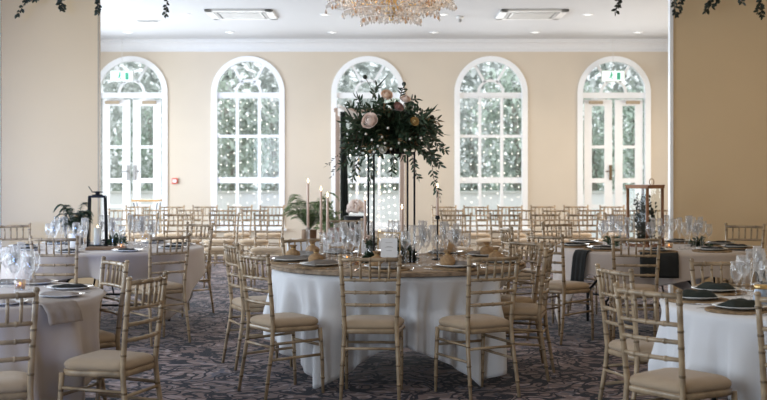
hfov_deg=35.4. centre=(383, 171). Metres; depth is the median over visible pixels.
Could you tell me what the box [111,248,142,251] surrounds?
dinner plate
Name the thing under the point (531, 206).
chair
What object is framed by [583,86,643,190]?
tree
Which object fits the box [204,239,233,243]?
seat cushion
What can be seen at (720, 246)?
woven placemat
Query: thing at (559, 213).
chair
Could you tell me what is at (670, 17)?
trim
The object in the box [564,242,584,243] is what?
folded napkin
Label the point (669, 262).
napkin
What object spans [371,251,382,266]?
pouch
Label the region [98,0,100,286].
trim
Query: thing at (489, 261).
dinner plate
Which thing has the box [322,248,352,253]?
folded napkin
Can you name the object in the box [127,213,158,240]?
chair
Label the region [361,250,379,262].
bundle
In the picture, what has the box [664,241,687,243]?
woven placemat
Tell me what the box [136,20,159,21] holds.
ceiling vent
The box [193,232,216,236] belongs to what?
seat cushion
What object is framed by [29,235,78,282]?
chair
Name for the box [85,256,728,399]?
floor
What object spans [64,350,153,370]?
seat cushion
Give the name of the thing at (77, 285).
folded napkin
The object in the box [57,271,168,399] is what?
chair
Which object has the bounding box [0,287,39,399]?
chair
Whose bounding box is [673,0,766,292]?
wall
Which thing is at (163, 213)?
chair
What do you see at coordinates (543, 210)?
chair
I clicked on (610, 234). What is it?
seat cushion
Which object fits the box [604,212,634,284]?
chair
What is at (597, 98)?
door
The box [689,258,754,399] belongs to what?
chair
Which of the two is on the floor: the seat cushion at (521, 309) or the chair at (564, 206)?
the chair at (564, 206)
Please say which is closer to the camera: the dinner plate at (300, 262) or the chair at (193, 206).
the dinner plate at (300, 262)
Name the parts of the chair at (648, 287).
leg, post, seat frame, rail, rail, rail, rail, leg, post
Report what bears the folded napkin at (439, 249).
on the dinner plate at (457, 251)
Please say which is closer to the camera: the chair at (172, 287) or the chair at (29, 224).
the chair at (172, 287)
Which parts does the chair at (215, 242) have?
seat frame, rail, rail, post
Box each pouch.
[286,245,299,255]
[305,241,318,252]
[308,249,322,261]
[341,239,354,251]
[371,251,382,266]
[440,250,454,265]
[444,239,456,251]
[480,242,493,254]
[488,247,502,257]
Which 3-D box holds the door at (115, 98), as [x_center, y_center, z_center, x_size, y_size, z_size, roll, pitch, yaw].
[-4.356,-0.285,20.720,1.264,3.430,0.161,0,0,0]
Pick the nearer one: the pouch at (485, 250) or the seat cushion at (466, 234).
the pouch at (485, 250)
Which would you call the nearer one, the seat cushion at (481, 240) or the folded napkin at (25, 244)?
the folded napkin at (25, 244)
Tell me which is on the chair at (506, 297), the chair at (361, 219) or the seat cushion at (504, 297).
the seat cushion at (504, 297)
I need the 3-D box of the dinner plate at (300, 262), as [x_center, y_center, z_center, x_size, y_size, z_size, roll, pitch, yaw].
[-0.442,0.632,8.239,0.272,0.018,0.272,0,0,44]
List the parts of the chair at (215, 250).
leg, post, seat frame, rail, rail, leg, post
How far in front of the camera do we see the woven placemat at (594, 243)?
11.46 m
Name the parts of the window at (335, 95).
sill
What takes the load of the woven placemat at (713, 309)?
on the tablecloth at (726, 345)
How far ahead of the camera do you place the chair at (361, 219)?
13.48 m
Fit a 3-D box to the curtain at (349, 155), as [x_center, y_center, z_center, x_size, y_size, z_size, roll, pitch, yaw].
[-0.143,0.126,16.316,0.646,1.658,0.021,0,0,0]
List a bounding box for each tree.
[101,66,161,190]
[110,78,161,190]
[161,62,278,190]
[223,75,278,190]
[337,70,398,190]
[359,99,398,190]
[460,84,511,190]
[462,64,520,190]
[583,72,643,190]
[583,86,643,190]
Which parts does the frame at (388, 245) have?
post, post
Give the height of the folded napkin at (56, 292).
0.027 m
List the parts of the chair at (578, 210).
post, rail, post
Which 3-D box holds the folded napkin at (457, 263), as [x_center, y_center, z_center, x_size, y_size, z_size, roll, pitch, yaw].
[0.516,0.617,8.139,0.130,0.036,0.250,0,0,-30]
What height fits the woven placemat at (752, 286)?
0.014 m
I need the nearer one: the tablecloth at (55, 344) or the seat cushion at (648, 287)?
the tablecloth at (55, 344)
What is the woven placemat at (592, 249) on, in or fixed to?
on the tablecloth at (604, 259)
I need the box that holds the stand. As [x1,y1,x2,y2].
[367,152,414,262]
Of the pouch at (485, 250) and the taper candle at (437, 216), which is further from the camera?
the pouch at (485, 250)
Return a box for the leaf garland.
[15,0,764,19]
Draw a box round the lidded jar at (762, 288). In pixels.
[753,284,766,304]
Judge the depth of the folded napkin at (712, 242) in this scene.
11.31 m
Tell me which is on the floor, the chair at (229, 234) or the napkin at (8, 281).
the chair at (229, 234)
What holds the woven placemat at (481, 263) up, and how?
on the table top at (425, 261)
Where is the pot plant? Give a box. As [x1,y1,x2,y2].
[313,201,343,239]
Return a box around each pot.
[69,233,80,247]
[301,229,316,238]
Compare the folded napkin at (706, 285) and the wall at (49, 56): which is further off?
the wall at (49, 56)
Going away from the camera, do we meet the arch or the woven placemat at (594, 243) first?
the woven placemat at (594, 243)
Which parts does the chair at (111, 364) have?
leg, leg, seat frame, post, rail, rail, rail, rail, post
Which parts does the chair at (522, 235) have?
post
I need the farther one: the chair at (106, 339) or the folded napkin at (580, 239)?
the folded napkin at (580, 239)
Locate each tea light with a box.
[14,279,25,289]
[342,254,351,257]
[665,242,672,247]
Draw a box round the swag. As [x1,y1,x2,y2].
[338,104,363,118]
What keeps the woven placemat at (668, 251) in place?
on the tablecloth at (604, 259)
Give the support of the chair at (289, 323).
on the floor
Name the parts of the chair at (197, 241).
post, rail, post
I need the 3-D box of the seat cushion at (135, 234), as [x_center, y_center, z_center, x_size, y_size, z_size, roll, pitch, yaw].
[-3.868,0.973,18.722,0.416,0.058,0.370,0,0,-2]
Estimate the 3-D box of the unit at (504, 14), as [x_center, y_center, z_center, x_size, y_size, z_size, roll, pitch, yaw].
[2.114,-2.253,17.200,0.950,0.039,0.950,0,0,0]
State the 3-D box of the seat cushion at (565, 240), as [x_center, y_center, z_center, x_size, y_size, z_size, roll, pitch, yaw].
[2.451,0.973,16.905,0.416,0.058,0.370,0,0,3]
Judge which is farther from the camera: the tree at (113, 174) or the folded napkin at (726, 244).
the tree at (113, 174)
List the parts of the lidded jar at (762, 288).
lid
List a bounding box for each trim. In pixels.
[0,0,0,246]
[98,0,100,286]
[101,39,667,51]
[668,0,672,292]
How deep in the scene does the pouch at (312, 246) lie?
9.18 m
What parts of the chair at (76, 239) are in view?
post, rail, rail, rail, rail, post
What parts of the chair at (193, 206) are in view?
post, rail, post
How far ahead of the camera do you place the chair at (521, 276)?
11.49 m
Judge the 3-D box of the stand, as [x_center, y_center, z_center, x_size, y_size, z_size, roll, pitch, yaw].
[0.055,0.254,8.800,0.310,0.802,0.310,0,0,-9]
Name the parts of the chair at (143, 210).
post, rail, post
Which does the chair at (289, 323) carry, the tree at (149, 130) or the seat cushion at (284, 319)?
the seat cushion at (284, 319)
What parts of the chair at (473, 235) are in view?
post, post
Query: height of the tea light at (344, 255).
0.054 m
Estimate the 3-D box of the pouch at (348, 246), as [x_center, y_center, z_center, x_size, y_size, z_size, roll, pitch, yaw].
[-0.279,0.583,9.461,0.108,0.104,0.106,0,0,-34]
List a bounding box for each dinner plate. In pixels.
[0,298,27,305]
[8,244,37,246]
[11,247,41,250]
[13,279,57,284]
[39,291,84,297]
[46,284,92,289]
[52,249,83,252]
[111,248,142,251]
[158,246,185,248]
[272,257,307,260]
[300,262,337,265]
[324,251,357,253]
[364,264,403,268]
[429,250,462,253]
[436,263,475,267]
[489,261,513,262]
[560,243,588,245]
[571,240,597,242]
[642,248,672,250]
[664,239,689,241]
[683,294,722,299]
[691,286,739,291]
[696,247,727,250]
[712,302,766,309]
[721,244,751,247]
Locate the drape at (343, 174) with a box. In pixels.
[340,112,349,236]
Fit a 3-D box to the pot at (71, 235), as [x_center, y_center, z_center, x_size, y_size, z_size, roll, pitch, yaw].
[-2.828,0.628,11.000,0.112,0.130,0.112,0,0,0]
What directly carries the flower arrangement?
on the stand
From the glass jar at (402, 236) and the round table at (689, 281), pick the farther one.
the round table at (689, 281)
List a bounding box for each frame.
[65,213,82,244]
[377,232,400,262]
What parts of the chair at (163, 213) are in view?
post, rail, rail, post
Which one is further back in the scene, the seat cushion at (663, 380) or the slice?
the slice
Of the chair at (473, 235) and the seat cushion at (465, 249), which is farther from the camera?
the chair at (473, 235)
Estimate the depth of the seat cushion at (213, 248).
15.02 m
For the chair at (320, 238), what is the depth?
9.70 m
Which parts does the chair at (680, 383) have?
post, rail, rail, rail, rail, seat frame, post, leg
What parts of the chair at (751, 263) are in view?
post, rail, rail, post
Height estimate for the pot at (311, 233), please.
0.140 m
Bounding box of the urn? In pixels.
[344,199,366,238]
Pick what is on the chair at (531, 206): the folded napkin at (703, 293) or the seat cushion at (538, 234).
the seat cushion at (538, 234)
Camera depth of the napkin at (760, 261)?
10.60 m
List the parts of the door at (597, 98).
handle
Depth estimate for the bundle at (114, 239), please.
11.23 m
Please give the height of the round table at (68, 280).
0.732 m
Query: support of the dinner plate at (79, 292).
on the tablecloth at (55, 344)
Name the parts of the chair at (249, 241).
post, seat frame, rail, rail, rail, post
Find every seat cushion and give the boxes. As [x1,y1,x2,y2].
[0,371,26,393]
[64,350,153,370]
[99,329,114,342]
[122,233,148,236]
[131,281,181,290]
[157,232,182,236]
[172,239,200,242]
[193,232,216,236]
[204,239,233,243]
[204,246,235,251]
[224,232,250,236]
[232,295,266,307]
[239,238,268,243]
[250,246,281,251]
[250,312,318,327]
[256,233,280,236]
[346,315,403,328]
[432,232,458,236]
[438,239,465,243]
[439,314,508,328]
[457,247,472,251]
[464,233,489,236]
[476,238,500,242]
[497,246,520,251]
[499,233,525,236]
[500,294,532,302]
[502,303,544,315]
[508,238,537,242]
[518,268,546,276]
[535,232,557,236]
[538,280,589,289]
[546,239,568,243]
[573,233,591,236]
[583,238,606,241]
[604,232,629,236]
[609,284,658,293]
[609,337,655,353]
[629,368,731,393]
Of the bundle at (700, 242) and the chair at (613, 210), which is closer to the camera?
the bundle at (700, 242)
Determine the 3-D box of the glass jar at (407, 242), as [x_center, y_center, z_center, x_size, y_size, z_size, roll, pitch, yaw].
[0.135,0.565,8.622,0.158,0.176,0.122,0,0,29]
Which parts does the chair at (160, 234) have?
post, rail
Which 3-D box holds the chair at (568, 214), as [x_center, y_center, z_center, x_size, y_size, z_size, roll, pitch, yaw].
[2.541,0.985,15.145,0.420,0.932,0.460,0,0,3]
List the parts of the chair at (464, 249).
post, rail, rail, rail, rail, post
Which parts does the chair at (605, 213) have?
post, rail, rail, post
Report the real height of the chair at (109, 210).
0.932 m
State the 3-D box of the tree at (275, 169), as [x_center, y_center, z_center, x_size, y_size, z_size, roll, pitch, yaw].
[-3.291,-0.746,34.258,3.076,4.509,2.152,0,0,-3]
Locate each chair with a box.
[0,223,30,247]
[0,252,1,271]
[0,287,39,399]
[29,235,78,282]
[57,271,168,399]
[92,256,129,399]
[108,208,135,240]
[122,205,150,237]
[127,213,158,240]
[130,233,190,346]
[136,208,169,241]
[157,205,184,236]
[157,222,214,316]
[162,212,193,242]
[172,208,203,244]
[192,205,217,265]
[203,212,239,287]
[204,208,236,273]
[221,240,292,369]
[223,205,252,265]
[237,250,324,399]
[239,208,268,275]
[250,213,284,286]
[256,205,284,262]
[280,236,322,255]
[328,218,362,252]
[338,254,404,399]
[431,205,458,249]
[434,253,520,399]
[436,208,465,247]
[440,213,472,252]
[463,205,490,246]
[475,208,504,250]
[486,244,554,380]
[489,213,521,286]
[497,205,525,262]
[499,225,553,322]
[500,238,543,362]
[508,208,537,266]
[526,232,593,344]
[529,212,560,284]
[530,205,557,239]
[541,222,597,313]
[542,208,569,244]
[563,205,591,238]
[567,213,598,284]
[577,208,606,241]
[595,263,655,399]
[599,205,629,238]
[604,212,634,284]
[609,235,661,341]
[612,208,639,236]
[613,282,737,399]
[644,210,667,240]
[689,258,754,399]
[717,223,765,283]
[754,291,766,399]
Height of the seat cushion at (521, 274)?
0.058 m
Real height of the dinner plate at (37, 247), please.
0.018 m
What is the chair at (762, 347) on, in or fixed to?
on the floor
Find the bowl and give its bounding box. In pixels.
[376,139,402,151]
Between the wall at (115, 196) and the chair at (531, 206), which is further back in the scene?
the wall at (115, 196)
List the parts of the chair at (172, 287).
post, seat frame, leg, rail, rail, rail, rail, post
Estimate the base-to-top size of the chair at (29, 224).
0.932 m
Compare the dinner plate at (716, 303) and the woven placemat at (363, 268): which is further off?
the woven placemat at (363, 268)
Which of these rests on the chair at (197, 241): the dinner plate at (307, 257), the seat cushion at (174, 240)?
the seat cushion at (174, 240)
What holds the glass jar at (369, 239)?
on the table top at (425, 261)
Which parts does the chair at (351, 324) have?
post, leg, rail, rail, rail, rail, seat frame, post, leg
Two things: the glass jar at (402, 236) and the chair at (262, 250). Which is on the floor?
the chair at (262, 250)
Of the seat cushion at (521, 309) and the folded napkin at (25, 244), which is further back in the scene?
the folded napkin at (25, 244)
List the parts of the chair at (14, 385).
seat frame, rail, rail, rail, rail, post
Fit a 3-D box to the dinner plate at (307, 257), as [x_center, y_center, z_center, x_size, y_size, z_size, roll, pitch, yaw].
[-0.672,0.632,8.691,0.272,0.018,0.272,0,0,-8]
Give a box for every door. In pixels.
[101,56,167,240]
[577,56,650,239]
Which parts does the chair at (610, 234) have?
post, rail, post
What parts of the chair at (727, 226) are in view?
post, rail, rail, post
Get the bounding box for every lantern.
[86,186,107,246]
[625,178,664,247]
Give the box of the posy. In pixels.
[633,192,657,242]
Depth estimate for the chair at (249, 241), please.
17.12 m
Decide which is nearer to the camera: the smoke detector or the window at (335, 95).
the smoke detector
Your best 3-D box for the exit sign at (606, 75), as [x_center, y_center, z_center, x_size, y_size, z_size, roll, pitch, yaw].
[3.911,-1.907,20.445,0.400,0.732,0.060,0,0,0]
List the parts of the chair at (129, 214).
post, rail, rail, rail, rail, post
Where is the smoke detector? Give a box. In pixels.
[456,16,463,21]
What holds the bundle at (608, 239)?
on the tablecloth at (604, 259)
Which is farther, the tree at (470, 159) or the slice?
the tree at (470, 159)
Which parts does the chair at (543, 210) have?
rail, rail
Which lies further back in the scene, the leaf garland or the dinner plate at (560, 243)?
the leaf garland
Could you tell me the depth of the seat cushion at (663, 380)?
5.52 m
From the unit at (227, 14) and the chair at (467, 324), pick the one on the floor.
the chair at (467, 324)
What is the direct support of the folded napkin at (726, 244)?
on the dinner plate at (723, 244)
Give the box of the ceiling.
[101,0,667,38]
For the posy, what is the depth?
11.17 m
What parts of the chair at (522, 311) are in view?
seat frame, post, post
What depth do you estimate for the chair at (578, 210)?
17.20 m
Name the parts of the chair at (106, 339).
post, seat frame, rail, rail, rail, rail, post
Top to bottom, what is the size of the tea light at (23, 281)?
0.054 m
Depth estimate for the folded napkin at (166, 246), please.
10.83 m
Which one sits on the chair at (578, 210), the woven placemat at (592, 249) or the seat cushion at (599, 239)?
the seat cushion at (599, 239)
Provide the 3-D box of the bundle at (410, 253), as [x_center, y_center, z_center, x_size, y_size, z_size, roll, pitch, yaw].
[0.176,0.589,8.736,0.189,0.155,0.188,0,0,-23]
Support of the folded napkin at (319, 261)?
on the dinner plate at (300, 262)
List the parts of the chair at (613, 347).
post, rail, rail, rail, rail, seat frame, post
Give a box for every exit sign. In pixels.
[110,70,133,81]
[601,70,624,81]
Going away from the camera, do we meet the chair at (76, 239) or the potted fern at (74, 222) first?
the chair at (76, 239)
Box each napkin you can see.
[0,279,17,283]
[0,299,18,304]
[10,243,33,246]
[13,247,37,249]
[17,278,51,283]
[23,297,82,325]
[39,290,78,296]
[52,283,88,287]
[118,248,135,251]
[161,245,184,247]
[273,255,307,260]
[299,250,322,255]
[302,259,338,265]
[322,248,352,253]
[377,262,396,268]
[428,248,443,252]
[453,260,476,266]
[464,250,480,255]
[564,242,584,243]
[570,249,591,281]
[572,239,593,242]
[592,245,610,248]
[639,252,678,277]
[682,289,717,298]
[694,282,735,290]
[701,246,725,249]
[711,241,732,243]
[716,298,762,308]
[724,244,746,246]
[726,249,765,281]
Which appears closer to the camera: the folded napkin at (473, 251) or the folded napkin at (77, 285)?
the folded napkin at (77, 285)
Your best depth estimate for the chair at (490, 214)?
15.31 m
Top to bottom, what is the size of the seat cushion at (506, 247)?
0.058 m
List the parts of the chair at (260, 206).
post, rail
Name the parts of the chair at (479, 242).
post, rail, rail, seat frame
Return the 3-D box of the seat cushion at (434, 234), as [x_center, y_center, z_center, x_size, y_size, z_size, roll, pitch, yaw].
[0.962,0.973,18.662,0.416,0.058,0.370,0,0,-3]
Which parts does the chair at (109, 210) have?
post, rail, rail, rail, post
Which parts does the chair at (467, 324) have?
leg, post, seat frame, leg, rail, rail, rail, rail, post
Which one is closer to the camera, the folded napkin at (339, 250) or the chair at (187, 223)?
the folded napkin at (339, 250)
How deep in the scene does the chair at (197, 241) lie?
17.23 m
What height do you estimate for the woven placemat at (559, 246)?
0.014 m
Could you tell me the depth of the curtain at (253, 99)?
20.64 m
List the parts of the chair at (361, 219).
post, rail, rail, rail, rail, post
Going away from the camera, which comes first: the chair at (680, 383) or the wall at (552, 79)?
the chair at (680, 383)
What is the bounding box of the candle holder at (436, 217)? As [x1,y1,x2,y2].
[431,216,439,259]
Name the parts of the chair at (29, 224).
rail, rail, post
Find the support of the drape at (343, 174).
hanging from the arch
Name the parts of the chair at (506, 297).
post, rail, rail, rail, rail, post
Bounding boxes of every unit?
[204,9,277,19]
[495,9,568,19]
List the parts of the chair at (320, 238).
post, rail, post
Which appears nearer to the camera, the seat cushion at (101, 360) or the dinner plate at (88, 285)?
the seat cushion at (101, 360)
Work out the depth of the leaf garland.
12.55 m
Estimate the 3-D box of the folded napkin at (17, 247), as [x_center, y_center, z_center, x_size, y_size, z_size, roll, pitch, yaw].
[-3.159,0.674,10.631,0.200,0.025,0.132,0,0,-40]
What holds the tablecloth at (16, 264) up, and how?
on the round table at (68, 280)
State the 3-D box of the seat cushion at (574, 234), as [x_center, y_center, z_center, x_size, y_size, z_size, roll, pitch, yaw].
[3.034,0.973,18.735,0.416,0.058,0.370,0,0,2]
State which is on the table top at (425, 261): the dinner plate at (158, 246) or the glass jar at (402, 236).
the glass jar at (402, 236)
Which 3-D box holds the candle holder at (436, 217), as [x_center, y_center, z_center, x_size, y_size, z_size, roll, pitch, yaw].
[0.403,0.490,8.950,0.090,0.330,0.088,0,0,0]
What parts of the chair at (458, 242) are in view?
rail, rail, seat frame, post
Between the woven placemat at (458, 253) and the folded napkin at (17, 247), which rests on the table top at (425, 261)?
the woven placemat at (458, 253)
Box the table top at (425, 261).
[271,253,525,276]
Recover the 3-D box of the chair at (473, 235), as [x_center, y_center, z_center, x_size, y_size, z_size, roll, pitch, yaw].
[1.452,0.985,18.650,0.420,0.932,0.460,0,0,0]
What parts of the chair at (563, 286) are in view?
post, rail, rail, rail, rail, leg, post, seat frame, leg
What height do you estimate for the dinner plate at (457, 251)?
0.018 m
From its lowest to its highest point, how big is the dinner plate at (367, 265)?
0.018 m
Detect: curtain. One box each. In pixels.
[220,99,274,221]
[349,155,396,237]
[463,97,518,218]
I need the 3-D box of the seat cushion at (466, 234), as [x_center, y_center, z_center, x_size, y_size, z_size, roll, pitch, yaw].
[1.452,0.973,18.619,0.416,0.058,0.370,0,0,0]
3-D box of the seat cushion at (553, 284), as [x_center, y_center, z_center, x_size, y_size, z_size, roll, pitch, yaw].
[1.540,0.973,10.351,0.370,0.058,0.416,0,0,-42]
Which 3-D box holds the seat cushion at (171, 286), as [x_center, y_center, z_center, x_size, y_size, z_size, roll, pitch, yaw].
[-1.945,0.973,10.270,0.416,0.058,0.370,0,0,-41]
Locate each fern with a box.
[53,202,92,247]
[282,192,340,238]
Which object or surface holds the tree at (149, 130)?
on the lawn
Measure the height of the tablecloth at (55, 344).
0.745 m
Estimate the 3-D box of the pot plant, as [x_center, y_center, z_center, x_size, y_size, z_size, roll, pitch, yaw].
[-0.656,0.588,14.744,0.355,0.484,0.402,0,0,39]
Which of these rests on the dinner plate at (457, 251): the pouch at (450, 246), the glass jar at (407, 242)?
the pouch at (450, 246)
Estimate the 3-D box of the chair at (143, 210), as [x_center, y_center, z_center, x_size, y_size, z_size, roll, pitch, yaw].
[-3.291,0.985,17.082,0.420,0.932,0.460,0,0,5]
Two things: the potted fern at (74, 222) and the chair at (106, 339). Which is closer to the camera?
the chair at (106, 339)
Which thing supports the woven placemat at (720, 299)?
on the tablecloth at (726, 345)
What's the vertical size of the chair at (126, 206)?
0.932 m
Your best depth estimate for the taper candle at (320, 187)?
9.09 m
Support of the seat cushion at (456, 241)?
on the chair at (458, 242)
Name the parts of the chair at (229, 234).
rail, post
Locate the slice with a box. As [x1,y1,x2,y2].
[85,246,126,249]
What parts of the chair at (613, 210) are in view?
post, rail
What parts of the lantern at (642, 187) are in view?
corner post, frame, plate, corner post, corner post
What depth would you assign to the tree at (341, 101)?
26.93 m
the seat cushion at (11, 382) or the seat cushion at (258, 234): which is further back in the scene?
the seat cushion at (258, 234)
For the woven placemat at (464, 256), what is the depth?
9.15 m
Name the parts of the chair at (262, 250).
leg, post, seat frame, rail, rail, rail, post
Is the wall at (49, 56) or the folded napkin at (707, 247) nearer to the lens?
the folded napkin at (707, 247)
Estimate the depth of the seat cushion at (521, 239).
16.83 m
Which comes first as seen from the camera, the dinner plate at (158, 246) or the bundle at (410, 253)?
the bundle at (410, 253)
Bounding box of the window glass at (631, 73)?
[102,62,643,190]
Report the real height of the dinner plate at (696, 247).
0.018 m
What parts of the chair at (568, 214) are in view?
post, rail, rail, rail, post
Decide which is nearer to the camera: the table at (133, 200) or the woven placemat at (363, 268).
the woven placemat at (363, 268)
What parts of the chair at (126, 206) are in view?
post, rail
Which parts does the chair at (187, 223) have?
post, rail, rail, post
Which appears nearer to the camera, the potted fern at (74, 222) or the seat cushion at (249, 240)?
the potted fern at (74, 222)
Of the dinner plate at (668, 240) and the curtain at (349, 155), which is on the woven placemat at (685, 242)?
the dinner plate at (668, 240)
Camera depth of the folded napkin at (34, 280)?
7.42 m
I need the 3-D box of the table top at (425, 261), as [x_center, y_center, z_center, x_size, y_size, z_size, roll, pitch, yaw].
[0.101,0.672,8.798,1.892,0.034,1.897,0,0,0]
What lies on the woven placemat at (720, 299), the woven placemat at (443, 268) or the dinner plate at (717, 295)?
the dinner plate at (717, 295)
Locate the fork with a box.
[683,303,711,304]
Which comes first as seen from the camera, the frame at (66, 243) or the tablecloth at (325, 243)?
the frame at (66, 243)
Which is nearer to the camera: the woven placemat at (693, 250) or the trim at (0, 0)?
the woven placemat at (693, 250)
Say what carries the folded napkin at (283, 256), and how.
on the dinner plate at (307, 257)
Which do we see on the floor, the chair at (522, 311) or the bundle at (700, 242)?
the chair at (522, 311)
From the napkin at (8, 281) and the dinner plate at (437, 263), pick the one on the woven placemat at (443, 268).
the dinner plate at (437, 263)
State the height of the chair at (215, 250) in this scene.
0.932 m
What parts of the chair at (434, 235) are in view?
post, rail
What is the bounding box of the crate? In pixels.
[327,227,355,241]
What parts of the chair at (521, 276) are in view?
post, rail, post, seat frame, leg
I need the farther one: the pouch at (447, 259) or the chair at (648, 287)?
the chair at (648, 287)
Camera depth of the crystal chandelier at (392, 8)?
10.90 m
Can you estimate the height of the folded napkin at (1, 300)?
0.027 m
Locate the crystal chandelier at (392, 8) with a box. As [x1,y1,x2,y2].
[325,0,456,26]
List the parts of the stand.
post, post, frame, post, post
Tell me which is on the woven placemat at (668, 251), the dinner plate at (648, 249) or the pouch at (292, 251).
the dinner plate at (648, 249)
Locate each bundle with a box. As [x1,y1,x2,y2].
[104,232,128,245]
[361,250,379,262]
[396,244,419,260]
[602,234,622,245]
[687,236,713,246]
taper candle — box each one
[307,179,308,229]
[320,187,321,233]
[326,192,328,240]
[364,196,365,242]
[401,205,402,234]
[431,183,439,259]
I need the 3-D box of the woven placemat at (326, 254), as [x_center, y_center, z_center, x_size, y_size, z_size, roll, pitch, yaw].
[-0.336,0.650,9.447,0.341,0.014,0.341,0,0,22]
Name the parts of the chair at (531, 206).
rail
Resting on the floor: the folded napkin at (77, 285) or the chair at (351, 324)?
the chair at (351, 324)
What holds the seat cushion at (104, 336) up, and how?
on the chair at (106, 339)
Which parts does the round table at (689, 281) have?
folding leg frame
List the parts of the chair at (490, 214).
post, rail, rail, post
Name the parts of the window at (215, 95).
sill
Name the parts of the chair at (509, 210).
rail, post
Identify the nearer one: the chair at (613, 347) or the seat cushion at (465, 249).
the chair at (613, 347)
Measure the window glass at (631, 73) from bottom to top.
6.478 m
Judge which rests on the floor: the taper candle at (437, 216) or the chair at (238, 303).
the chair at (238, 303)
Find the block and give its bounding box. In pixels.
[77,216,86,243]
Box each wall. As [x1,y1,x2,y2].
[1,0,97,286]
[101,52,667,255]
[101,191,634,239]
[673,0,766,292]
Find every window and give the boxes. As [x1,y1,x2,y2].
[211,56,286,230]
[331,56,406,230]
[452,56,530,230]
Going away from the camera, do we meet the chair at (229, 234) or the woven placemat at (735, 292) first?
the woven placemat at (735, 292)
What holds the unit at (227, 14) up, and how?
attached to the ceiling
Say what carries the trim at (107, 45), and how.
attached to the wall at (552, 79)
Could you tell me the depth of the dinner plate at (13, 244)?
11.02 m
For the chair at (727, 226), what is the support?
on the floor
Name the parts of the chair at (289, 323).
post, rail, rail, rail, rail, post, seat frame, leg, leg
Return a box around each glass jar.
[363,235,379,251]
[395,235,404,254]
[397,239,413,259]
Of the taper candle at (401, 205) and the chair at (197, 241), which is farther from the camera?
the chair at (197, 241)
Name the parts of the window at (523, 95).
sill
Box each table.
[65,278,169,333]
[131,199,161,240]
[586,277,714,320]
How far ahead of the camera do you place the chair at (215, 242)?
17.09 m
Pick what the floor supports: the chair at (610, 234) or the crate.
the chair at (610, 234)
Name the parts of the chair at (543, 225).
post, rail, post, leg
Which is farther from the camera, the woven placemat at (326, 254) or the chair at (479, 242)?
the chair at (479, 242)
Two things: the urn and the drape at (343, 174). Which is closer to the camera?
the urn
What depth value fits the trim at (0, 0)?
12.99 m
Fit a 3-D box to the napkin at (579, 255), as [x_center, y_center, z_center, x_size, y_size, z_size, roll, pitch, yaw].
[1.826,0.825,10.610,0.339,0.278,0.162,0,0,-36]
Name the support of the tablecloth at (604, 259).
on the round table at (689, 281)
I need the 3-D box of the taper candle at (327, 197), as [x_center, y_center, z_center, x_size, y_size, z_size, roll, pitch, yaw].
[-0.411,0.401,8.800,0.090,0.506,0.090,0,0,0]
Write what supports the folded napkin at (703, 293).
on the dinner plate at (717, 295)
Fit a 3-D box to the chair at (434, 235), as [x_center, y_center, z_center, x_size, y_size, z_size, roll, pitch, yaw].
[0.961,0.985,18.692,0.420,0.932,0.460,0,0,-3]
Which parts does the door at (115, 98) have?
handle, handle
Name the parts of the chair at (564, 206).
rail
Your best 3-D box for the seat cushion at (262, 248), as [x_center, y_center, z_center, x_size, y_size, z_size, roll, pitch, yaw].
[-1.462,0.973,15.104,0.416,0.058,0.370,0,0,0]
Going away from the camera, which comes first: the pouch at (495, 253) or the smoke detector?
the pouch at (495, 253)
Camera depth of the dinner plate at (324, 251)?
9.34 m
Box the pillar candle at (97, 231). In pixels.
[94,225,100,244]
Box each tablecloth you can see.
[0,241,205,319]
[0,282,106,399]
[263,269,521,388]
[287,239,380,252]
[552,242,759,320]
[648,287,766,399]
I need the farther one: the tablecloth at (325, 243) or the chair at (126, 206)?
the chair at (126, 206)
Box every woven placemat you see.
[270,260,308,263]
[294,264,343,269]
[323,253,361,256]
[362,267,409,271]
[424,252,465,255]
[431,266,480,270]
[462,255,506,257]
[480,262,524,265]
[557,245,591,247]
[570,242,602,244]
[584,248,619,251]
[638,250,677,252]
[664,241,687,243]
[668,297,728,304]
[692,249,731,252]
[692,289,746,295]
[704,306,766,314]
[720,246,755,248]
[745,285,753,289]
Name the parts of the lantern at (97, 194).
corner post, corner post, frame, plate, corner post, corner post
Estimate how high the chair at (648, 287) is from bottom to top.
0.932 m
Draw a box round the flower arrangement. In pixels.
[325,74,448,201]
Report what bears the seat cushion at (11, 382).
on the chair at (14, 385)
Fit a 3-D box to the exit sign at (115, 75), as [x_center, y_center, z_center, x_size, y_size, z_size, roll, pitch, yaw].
[-4.456,-1.907,20.445,0.400,0.732,0.060,0,0,0]
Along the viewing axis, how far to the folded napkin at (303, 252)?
9.09 m
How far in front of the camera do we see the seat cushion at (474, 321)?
7.73 m
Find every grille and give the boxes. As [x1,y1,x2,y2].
[219,13,264,18]
[508,13,553,18]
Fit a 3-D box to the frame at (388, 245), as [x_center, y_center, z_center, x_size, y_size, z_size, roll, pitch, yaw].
[0.039,0.542,8.550,0.164,0.225,0.060,0,0,0]
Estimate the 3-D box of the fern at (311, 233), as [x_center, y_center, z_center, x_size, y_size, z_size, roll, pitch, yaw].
[-0.889,0.538,14.328,0.694,0.585,0.741,0,0,27]
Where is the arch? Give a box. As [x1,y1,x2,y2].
[334,108,403,236]
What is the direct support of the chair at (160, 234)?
on the floor
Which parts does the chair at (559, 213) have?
post, rail, rail, post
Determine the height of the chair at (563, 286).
0.932 m

